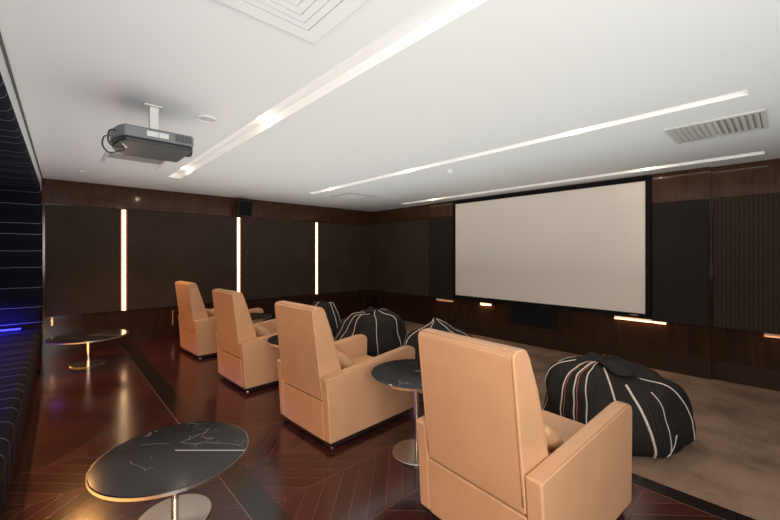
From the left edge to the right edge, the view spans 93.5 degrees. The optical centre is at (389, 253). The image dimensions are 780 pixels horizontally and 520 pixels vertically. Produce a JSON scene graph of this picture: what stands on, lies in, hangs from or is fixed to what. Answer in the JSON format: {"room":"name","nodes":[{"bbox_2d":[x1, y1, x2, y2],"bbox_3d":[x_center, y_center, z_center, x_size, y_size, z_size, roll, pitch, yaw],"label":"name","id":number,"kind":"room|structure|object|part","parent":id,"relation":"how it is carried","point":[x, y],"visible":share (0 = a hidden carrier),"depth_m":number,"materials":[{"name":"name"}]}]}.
{"room":"home theater","nodes":[
{"label":"home theater","id":0,"kind":"room"},
{"bbox_2d":[0,204,371,352],"bbox_3d":[-3.299,0.229,7.436,7.950,3.023,0.120,0,0,-43],"label":"wall","id":1,"kind":"structure","parent":0,"point":[149,323],"depth_m":6.35,"materials":[{"name":"brown wood"}]},
{"bbox_2d":[0,46,40,187],"bbox_3d":[-3.455,-1.048,2.817,0.908,0.191,6.410,0,0,-42],"label":"trim","id":2,"kind":"structure","parent":1,"relation":"attached to","point":[3,68],"depth_m":2.67,"materials":[{"name":"white paint"}]},
{"bbox_2d":[0,32,42,177],"bbox_3d":[-3.106,-1.139,3.120,0.016,0.005,6.400,0,0,-42],"label":"trim","id":3,"kind":"structure","parent":1,"relation":"attached to","point":[3,49],"depth_m":2.58,"materials":[{"name":"grey"}]},
{"bbox_2d":[45,204,119,316],"bbox_3d":[-4.881,0.100,5.867,0.924,1.710,0.033,0,0,-43],"label":"acoustic panel","id":4,"kind":"object","parent":1,"relation":"attached to","point":[82,244],"visible":1,"depth_m":5.83,"materials":[{"name":"fabric"}]},
{"bbox_2d":[120,209,126,310],"bbox_3d":[-4.508,0.102,6.215,0.094,1.705,0.028,0,0,-43],"label":"strip light","id":5,"kind":"object","parent":1,"relation":"attached to","point":[123,213],"visible":1,"depth_m":6.20,"materials":[{"name":"beige plastic"}]},
{"bbox_2d":[122,210,125,309],"bbox_3d":[-4.506,0.103,6.213,0.050,1.696,0.014,0,0,-43],"label":"diffuser","id":6,"kind":"object","parent":5,"relation":"attached to","point":[123,211],"depth_m":6.21,"materials":[{"name":"beige plastic"}]},
{"bbox_2d":[172,310,173,324],"bbox_3d":[-3.973,1.165,6.721,0.030,0.270,0.013,0,0,-43],"label":"metal clip","id":7,"kind":"object","parent":1,"relation":"attached to","point":[172,310],"visible":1,"depth_m":6.71,"materials":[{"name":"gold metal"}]},
{"bbox_2d":[127,210,235,309],"bbox_3d":[-3.805,0.100,6.862,1.816,1.710,0.033,0,0,-43],"label":"acoustic panel","id":8,"kind":"object","parent":1,"relation":"attached to","point":[164,249],"visible":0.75,"depth_m":6.70,"materials":[{"name":"fabric"}]},
{"bbox_2d":[41,178,371,225],"bbox_3d":[-3.046,-0.953,7.568,7.000,0.381,0.030,0,0,-43],"label":"trim","id":9,"kind":"structure","parent":1,"relation":"attached to","point":[53,191],"depth_m":6.75,"materials":[{"name":"brown wood"}]},
{"bbox_2d":[236,217,240,291],"bbox_3d":[-3.104,0.102,7.513,0.094,1.705,0.028,0,0,-43],"label":"strip light","id":10,"kind":"object","parent":1,"relation":"attached to","point":[238,219],"visible":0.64,"depth_m":7.50,"materials":[{"name":"beige plastic"}]},
{"bbox_2d":[237,218,239,291],"bbox_3d":[-3.102,0.103,7.511,0.050,1.696,0.014,0,0,-43],"label":"diffuser","id":11,"kind":"object","parent":10,"relation":"attached to","point":[238,219],"depth_m":7.51,"materials":[{"name":"beige plastic"}]},
{"bbox_2d":[236,200,252,216],"bbox_3d":[-2.969,-0.926,7.425,0.280,0.331,0.288,0,0,-43],"label":"loudspeaker","id":12,"kind":"object","parent":1,"relation":"attached to","point":[244,207],"visible":1,"depth_m":7.33,"materials":[{"name":"black plastic"}]},
{"bbox_2d":[241,217,314,299],"bbox_3d":[-2.429,0.100,8.134,1.739,1.710,0.033,0,0,-43],"label":"acoustic panel","id":13,"kind":"object","parent":1,"relation":"attached to","point":[278,256],"visible":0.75,"depth_m":8.04,"materials":[{"name":"fabric"}]},
{"bbox_2d":[315,222,317,293],"bbox_3d":[-1.757,0.102,8.758,0.094,1.705,0.028,0,0,-43],"label":"strip light","id":14,"kind":"object","parent":1,"relation":"attached to","point":[316,224],"visible":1,"depth_m":8.75,"materials":[{"name":"beige plastic"}]},
{"bbox_2d":[316,223,317,293],"bbox_3d":[-1.755,0.103,8.756,0.050,1.696,0.014,0,0,-43],"label":"diffuser","id":15,"kind":"object","parent":14,"relation":"attached to","point":[316,223],"depth_m":8.76,"materials":[{"name":"beige plastic"}]},
{"bbox_2d":[318,222,371,293],"bbox_3d":[-1.097,0.100,9.365,1.697,1.710,0.033,0,0,-43],"label":"acoustic panel","id":16,"kind":"object","parent":1,"relation":"attached to","point":[344,250],"visible":1,"depth_m":9.29,"materials":[{"name":"fabric"}]},
{"bbox_2d":[1,335,755,519],"bbox_3d":[-1.098,1.620,2.348,4.275,0.240,10.340,0,0,-43],"label":"floor","id":17,"kind":"structure","parent":0,"point":[75,416],"depth_m":2.73,"materials":[{"name":"brown wood"}]},
{"bbox_2d":[0,72,41,519],"bbox_3d":[-3.469,0.225,2.798,0.980,2.550,6.400,0,0,-42],"label":"wall","id":18,"kind":"structure","parent":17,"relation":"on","point":[20,190],"depth_m":4.74,"materials":[{"name":"black fabric"}]},
{"bbox_2d":[44,329,128,367],"bbox_3d":[-4.106,1.305,5.002,0.884,0.390,0.884,0,0,-43],"label":"round table","id":19,"kind":"object","parent":17,"relation":"on","point":[89,336],"visible":1,"depth_m":4.94,"materials":[{"name":"black stone"}]},
{"bbox_2d":[86,421,248,519],"bbox_3d":[-1.227,1.315,2.093,0.784,0.370,0.784,0,0,-43],"label":"round table","id":20,"kind":"object","parent":17,"relation":"on","point":[173,460],"visible":1,"depth_m":2.06,"materials":[{"name":"black stone"}]},
{"bbox_2d":[175,281,262,358],"bbox_3d":[-2.691,0.956,5.783,0.768,1.089,1.089,0,0,44],"label":"armchair","id":21,"kind":"object","parent":17,"relation":"on","point":[197,330],"visible":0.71,"depth_m":5.32,"materials":[{"name":"beige leather"}]},
{"bbox_3d":[-2.985,1.297,5.475,0.601,0.306,0.067,0,0,44],"label":"panel","id":22,"kind":"part","parent":21,"relation":"part of","materials":[{"name":"beige leather"}]},
{"bbox_3d":[-2.954,0.773,5.508,0.623,0.725,0.325,0,0,44],"label":"backrest","id":23,"kind":"part","parent":21,"relation":"part of","materials":[{"name":"beige leather"}]},
{"bbox_3d":[-2.916,1.159,6.044,0.083,0.583,1.023,0,0,44],"label":"armrest","id":24,"kind":"part","parent":21,"relation":"part of","materials":[{"name":"beige leather"}]},
{"bbox_2d":[206,309,214,316],"bbox_3d":[-2.727,0.948,5.688,0.280,0.206,0.224,0,0,44],"label":"throw pillow","id":25,"kind":"object","parent":21,"relation":"on","point":[210,312],"visible":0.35,"depth_m":5.57,"materials":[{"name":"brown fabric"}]},
{"bbox_3d":[-2.420,1.159,5.571,0.083,0.583,1.023,0,0,44],"label":"armrest","id":26,"kind":"part","parent":21,"relation":"part of","materials":[{"name":"beige leather"}]},
{"bbox_2d":[212,288,279,392],"bbox_3d":[-1.508,0.956,4.509,0.768,1.089,1.089,0,0,45],"label":"armchair","id":27,"kind":"object","parent":17,"relation":"on","point":[246,360],"visible":0.59,"depth_m":4.06,"materials":[{"name":"beige leather"}]},
{"bbox_3d":[-1.808,1.297,4.207,0.601,0.306,0.067,0,0,45],"label":"panel","id":28,"kind":"part","parent":27,"relation":"part of","materials":[{"name":"beige leather"}]},
{"bbox_3d":[-1.776,0.773,4.238,0.623,0.725,0.325,0,0,45],"label":"backrest","id":29,"kind":"part","parent":27,"relation":"part of","materials":[{"name":"beige leather"}]},
{"bbox_3d":[-1.728,1.159,4.774,0.083,0.583,1.023,0,0,45],"label":"armrest","id":30,"kind":"part","parent":27,"relation":"part of","materials":[{"name":"beige leather"}]},
{"bbox_3d":[-1.242,1.159,4.291,0.083,0.583,1.023,0,0,45],"label":"armrest","id":31,"kind":"part","parent":27,"relation":"part of","materials":[{"name":"beige leather"}]},
{"bbox_2d":[253,324,271,336],"bbox_3d":[-1.546,0.948,4.414,0.280,0.206,0.224,0,0,45],"label":"throw pillow","id":32,"kind":"object","parent":27,"relation":"on","point":[260,331],"visible":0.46,"depth_m":4.31,"materials":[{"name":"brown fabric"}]},
{"bbox_2d":[250,313,271,321],"bbox_3d":[-2.045,1.195,5.218,0.694,0.610,0.694,0,0,5],"label":"round table","id":33,"kind":"object","parent":17,"relation":"on","point":[254,316],"visible":0.25,"depth_m":5.23,"materials":[{"name":"black metal"}]},
{"bbox_2d":[267,335,333,346],"bbox_3d":[-0.940,1.195,3.897,0.694,0.610,0.694,0,0,-16],"label":"round table","id":34,"kind":"object","parent":17,"relation":"on","point":[273,341],"visible":0.18,"depth_m":3.73,"materials":[{"name":"black metal"}]},
{"bbox_2d":[275,301,414,447],"bbox_3d":[-0.413,0.956,3.368,0.768,1.089,1.089,0,0,45],"label":"armchair","id":35,"kind":"object","parent":17,"relation":"on","point":[333,405],"visible":0.94,"depth_m":2.99,"materials":[{"name":"beige leather"}]},
{"bbox_3d":[-0.714,1.297,3.067,0.601,0.306,0.067,0,0,45],"label":"panel","id":36,"kind":"part","parent":35,"relation":"part of","materials":[{"name":"beige leather"}]},
{"bbox_3d":[-0.682,0.773,3.098,0.623,0.725,0.325,0,0,45],"label":"backrest","id":37,"kind":"part","parent":35,"relation":"part of","materials":[{"name":"beige leather"}]},
{"bbox_3d":[-0.632,1.159,3.633,0.083,0.583,1.023,0,0,45],"label":"armrest","id":38,"kind":"part","parent":35,"relation":"part of","materials":[{"name":"beige leather"}]},
{"bbox_2d":[337,350,354,369],"bbox_3d":[-0.450,0.948,3.273,0.280,0.206,0.224,0,0,45],"label":"throw pillow","id":39,"kind":"object","parent":35,"relation":"on","point":[346,361],"visible":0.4,"depth_m":3.17,"materials":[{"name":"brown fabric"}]},
{"bbox_3d":[-0.325,1.137,3.456,0.598,0.123,0.795,0,0,45],"label":"seat","id":40,"kind":"part","parent":35,"relation":"part of","materials":[{"name":"beige leather"}]},
{"bbox_3d":[-0.147,1.159,3.149,0.083,0.583,1.023,0,0,45],"label":"armrest","id":41,"kind":"part","parent":35,"relation":"part of","materials":[{"name":"beige leather"}]},
{"bbox_2d":[371,359,422,465],"bbox_3d":[0.201,1.195,2.773,0.694,0.610,0.694,0,0,-43],"label":"round table","id":42,"kind":"object","parent":17,"relation":"on","point":[403,374],"visible":0.55,"depth_m":2.75,"materials":[{"name":"black stone"}]},
{"bbox_2d":[416,328,631,519],"bbox_3d":[0.758,0.956,2.108,1.089,1.089,0.768,0,0,-39],"label":"armchair","id":43,"kind":"object","parent":17,"relation":"on","point":[484,454],"visible":1,"depth_m":1.77,"materials":[{"name":"beige leather"}]},
{"bbox_3d":[0.569,1.159,2.396,1.023,0.583,0.083,0,0,-39],"label":"armrest","id":44,"kind":"part","parent":43,"relation":"part of","materials":[{"name":"beige leather"}]},
{"bbox_3d":[0.426,1.297,1.841,0.067,0.306,0.601,0,0,-39],"label":"panel","id":45,"kind":"part","parent":43,"relation":"part of","materials":[{"name":"beige leather"}]},
{"bbox_3d":[0.461,0.773,1.869,0.325,0.725,0.623,0,0,-39],"label":"backrest","id":46,"kind":"part","parent":43,"relation":"part of","materials":[{"name":"beige leather"}]},
{"bbox_2d":[544,423,563,452],"bbox_3d":[0.766,0.948,1.948,0.225,0.206,0.282,0,0,-38],"label":"throw pillow","id":47,"kind":"object","parent":43,"relation":"on","point":[554,441],"visible":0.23,"depth_m":1.84,"materials":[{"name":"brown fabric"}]},
{"bbox_3d":[0.855,1.137,2.186,0.795,0.123,0.598,0,0,-39],"label":"seat","id":48,"kind":"part","parent":43,"relation":"part of","materials":[{"name":"beige leather"}]},
{"bbox_3d":[0.998,1.159,1.861,1.023,0.583,0.083,0,0,-39],"label":"armrest","id":49,"kind":"part","parent":43,"relation":"part of","materials":[{"name":"beige leather"}]},
{"bbox_2d":[0,0,779,211],"bbox_3d":[0.214,-1.213,3.562,7.850,0.140,10.340,0,0,-43],"label":"ceiling","id":50,"kind":"structure","parent":0,"point":[510,96],"depth_m":2.56,"materials":[{"name":"white paint"}]},
{"bbox_2d":[101,150,166,168],"bbox_3d":[-3.117,-1.131,4.473,0.585,0.024,0.620,0,0,-43],"label":"ceiling vent","id":51,"kind":"object","parent":50,"relation":"in","point":[113,158],"visible":0.88,"depth_m":4.44,"materials":[{"name":"grey"}]},
{"bbox_2d":[101,103,193,161],"bbox_3d":[-1.844,-0.936,2.827,0.594,0.403,0.501,0,0,-43],"label":"projector","id":52,"kind":"object","parent":50,"relation":"hanging from","point":[151,142],"visible":1,"depth_m":2.71,"materials":[{"name":"grey plastic"}]},
{"bbox_3d":[-1.839,-1.132,2.835,0.113,0.011,0.113,0,0,-43],"label":"mount plate","id":53,"kind":"part","parent":52,"relation":"part of","materials":[{"name":"white plastic"}]},
{"bbox_3d":[-1.845,-0.860,2.829,0.492,0.080,0.497,0,0,-43],"label":"casing","id":54,"kind":"part","parent":52,"relation":"part of","materials":[{"name":"grey plastic"}]},
{"bbox_2d":[195,115,216,122],"bbox_3d":[-1.547,-1.136,3.091,0.170,0.012,0.170,0,0,-43],"label":"ceiling speaker","id":55,"kind":"object","parent":50,"relation":"attached to","point":[204,118],"visible":1,"depth_m":3.08,"materials":[{"name":"white plastic"}]},
{"bbox_2d":[198,117,213,120],"bbox_3d":[-1.547,-1.139,3.091,0.123,0.005,0.123,0,0,-43],"label":"grille","id":56,"kind":"object","parent":55,"relation":"attached to","point":[199,118],"depth_m":3.08,"materials":[{"name":"grey"}]},
{"bbox_2d":[217,0,366,43],"bbox_3d":[-0.427,-1.132,1.552,0.600,0.022,0.600,0,0,-43],"label":"ceiling vent","id":57,"kind":"object","parent":50,"relation":"in","point":[309,20],"visible":1,"depth_m":1.72,"materials":[{"name":"white metal"}]},
{"bbox_3d":[-0.427,-1.135,1.552,0.430,0.013,0.430,0,0,-43],"label":"nested frame","id":58,"kind":"part","parent":57,"relation":"part of","materials":[{"name":"white paint"}]},
{"bbox_3d":[-0.427,-1.133,1.552,0.250,0.017,0.250,0,0,-43],"label":"nested frame","id":59,"kind":"part","parent":57,"relation":"part of","materials":[{"name":"white paint"}]},
{"bbox_3d":[-0.427,-1.135,1.552,0.340,0.015,0.340,0,0,-43],"label":"nested frame","id":60,"kind":"part","parent":57,"relation":"part of","materials":[{"name":"white paint"}]},
{"bbox_3d":[-0.427,-1.133,1.552,0.160,0.019,0.160,0,0,-43],"label":"nested frame","id":61,"kind":"part","parent":57,"relation":"part of","materials":[{"name":"white paint"}]},
{"bbox_2d":[332,193,375,199],"bbox_3d":[-0.739,-1.136,7.311,0.640,0.014,0.640,0,0,-43],"label":"ceiling vent","id":62,"kind":"object","parent":50,"relation":"attached to","point":[352,196],"visible":1,"depth_m":7.26,"materials":[{"name":"grey metal"}]},
{"bbox_2d":[446,169,454,173],"bbox_3d":[0.819,-1.118,4.992,0.124,0.050,0.124,0,0,-43],"label":"smoke detector","id":63,"kind":"object","parent":50,"relation":"attached to","point":[449,171],"visible":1,"depth_m":4.96,"materials":[{"name":"white plastic"}]},
{"bbox_2d":[663,109,767,143],"bbox_3d":[2.953,-1.131,3.332,0.610,0.024,0.655,0,0,-43],"label":"ceiling vent","id":64,"kind":"object","parent":50,"relation":"in","point":[753,120],"visible":1,"depth_m":3.29,"materials":[{"name":"grey metal"}]},
{"bbox_2d":[341,318,779,519],"bbox_3d":[1.784,1.690,5.013,3.575,0.100,10.340,0,0,-43],"label":"carpet","id":65,"kind":"structure","parent":0,"point":[732,462],"depth_m":3.09,"materials":[{"name":"carpet"}]},
{"bbox_2d":[311,300,340,340],"bbox_3d":[-1.232,1.247,6.747,0.763,0.785,0.784,0,0,0],"label":"bean bag","id":66,"kind":"object","parent":65,"relation":"on","point":[333,317],"visible":0.41,"depth_m":6.53,"materials":[{"name":"black fabric"}]},
{"bbox_2d":[335,307,406,356],"bbox_3d":[-0.315,1.262,6.089,1.203,0.757,1.052,0,0,0],"label":"bean bag","id":67,"kind":"object","parent":65,"relation":"on","point":[384,330],"visible":0.79,"depth_m":5.75,"materials":[{"name":"black fabric"}]},
{"bbox_2d":[403,318,473,358],"bbox_3d":[0.747,1.271,5.193,1.225,0.737,1.011,0,0,0],"label":"bean bag","id":68,"kind":"object","parent":65,"relation":"on","point":[411,339],"visible":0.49,"depth_m":5.07,"materials":[{"name":"black fabric"}]},
{"bbox_2d":[543,352,695,458],"bbox_3d":[2.047,1.288,3.389,1.224,0.705,1.082,0,0,0],"label":"bean bag","id":69,"kind":"object","parent":65,"relation":"on","point":[578,388],"visible":0.87,"depth_m":3.02,"materials":[{"name":"black fabric"}]},
{"bbox_2d":[430,167,710,360],"bbox_3d":[2.570,0.248,6.604,0.060,2.783,4.850,0,0,-43],"label":"wall","id":70,"kind":"structure","parent":0,"point":[691,341],"depth_m":5.63,"materials":[{"name":"brown wood"}]},
{"bbox_2d":[429,216,453,299],"bbox_3d":[1.133,0.083,8.091,0.029,1.805,0.685,0,0,-43],"label":"acoustic panel","id":71,"kind":"object","parent":70,"relation":"attached to","point":[440,228],"visible":0.95,"depth_m":8.07,"materials":[{"name":"fabric"}]},
{"bbox_2d":[436,298,452,301],"bbox_3d":[1.192,1.006,8.034,0.021,0.051,0.480,0,0,-43],"label":"light","id":72,"kind":"object","parent":70,"relation":"attached to","point":[447,300],"visible":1,"depth_m":8.03,"materials":[{"name":"beige"}]},
{"bbox_2d":[480,302,491,305],"bbox_3d":[1.895,0.989,7.274,0.021,0.051,0.270,0,0,-43],"label":"light","id":73,"kind":"object","parent":70,"relation":"attached to","point":[481,303],"visible":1,"depth_m":7.28,"materials":[{"name":"beige"}]},
{"bbox_2d":[509,304,557,329],"bbox_3d":[2.552,1.121,6.567,0.015,0.358,0.900,0,0,-43],"label":"loudspeaker","id":74,"kind":"object","parent":70,"relation":"in","point":[547,318],"visible":1,"depth_m":6.54,"materials":[{"name":"black fabric"}]},
{"bbox_2d":[453,176,651,318],"bbox_3d":[2.543,-0.095,6.538,0.060,2.045,3.510,0,0,-43],"label":"projection screen","id":75,"kind":"object","parent":70,"relation":"attached to","point":[585,247],"visible":1,"depth_m":6.16,"materials":[{"name":"white fabric"}]},
{"bbox_2d":[429,167,709,217],"bbox_3d":[2.543,-0.934,6.580,0.012,0.418,4.850,0,0,-43],"label":"trim","id":76,"kind":"structure","parent":70,"relation":"attached to","point":[690,184],"depth_m":5.09,"materials":[{"name":"brown wood"}]},
{"bbox_2d":[429,315,710,379],"bbox_3d":[2.544,1.520,6.573,0.020,0.240,4.860,0,0,-43],"label":"baseboard","id":77,"kind":"structure","parent":70,"relation":"attached to","point":[688,366],"depth_m":5.87,"materials":[{"name":"brown wood"}]},
{"bbox_2d":[614,315,665,323],"bbox_3d":[3.649,0.962,5.375,0.021,0.051,0.660,0,0,-43],"label":"light","id":78,"kind":"object","parent":70,"relation":"attached to","point":[616,316],"visible":1,"depth_m":5.39,"materials":[{"name":"beige"}]},
{"bbox_2d":[652,199,707,326],"bbox_3d":[3.961,0.115,5.032,0.029,1.680,0.612,0,0,-43],"label":"acoustic panel","id":79,"kind":"object","parent":70,"relation":"attached to","point":[679,228],"visible":1,"depth_m":5.01,"materials":[{"name":"fabric"}]},
{"bbox_2d":[372,194,779,377],"bbox_3d":[3.067,0.229,6.199,0.120,3.023,10.340,0,0,-43],"label":"wall","id":80,"kind":"structure","parent":0,"point":[734,346],"depth_m":4.73,"materials":[{"name":"brown wood"}]},
{"bbox_2d":[372,219,428,295],"bbox_3d":[0.217,0.085,9.171,0.029,1.780,2.025,0,0,-43],"label":"acoustic panel","id":81,"kind":"object","parent":80,"relation":"attached to","point":[400,250],"visible":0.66,"depth_m":9.05,"materials":[{"name":"fabric"}]},
{"bbox_2d":[372,204,428,223],"bbox_3d":[0.235,-0.977,9.165,0.012,0.333,2.080,0,0,-43],"label":"trim","id":82,"kind":"structure","parent":80,"relation":"attached to","point":[420,212],"depth_m":9.10,"materials":[{"name":"brown wood"}]},
{"bbox_2d":[372,306,428,324],"bbox_3d":[0.222,1.520,9.173,0.020,0.240,2.110,0,0,-43],"label":"baseboard","id":83,"kind":"structure","parent":80,"relation":"attached to","point":[408,316],"depth_m":8.86,"materials":[{"name":"brown wood"}]},
{"bbox_2d":[711,158,779,197],"bbox_3d":[5.381,-0.939,3.599,0.012,0.408,3.380,0,0,-43],"label":"trim","id":84,"kind":"structure","parent":80,"relation":"attached to","point":[757,177],"depth_m":4.59,"materials":[{"name":"brown wood"}]},
{"bbox_2d":[712,360,779,391],"bbox_3d":[5.381,1.520,3.592,0.020,0.240,3.370,0,0,-43],"label":"baseboard","id":85,"kind":"structure","parent":80,"relation":"attached to","point":[763,378],"depth_m":4.58,"materials":[{"name":"brown wood"}]},
{"bbox_2d":[713,193,779,333],"bbox_3d":[5.348,0.112,3.620,0.029,1.687,3.255,0,0,-43],"label":"acoustic panel","id":86,"kind":"object","parent":80,"relation":"attached to","point":[746,229],"visible":1,"depth_m":4.57,"materials":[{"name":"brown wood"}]},
{"bbox_2d":[763,332,779,337],"bbox_3d":[4.644,0.982,4.388,0.021,0.051,0.260,0,0,-43],"label":"light","id":87,"kind":"object","parent":80,"relation":"attached to","point":[772,335],"visible":1,"depth_m":4.42,"materials":[{"name":"beige"}]}
]}

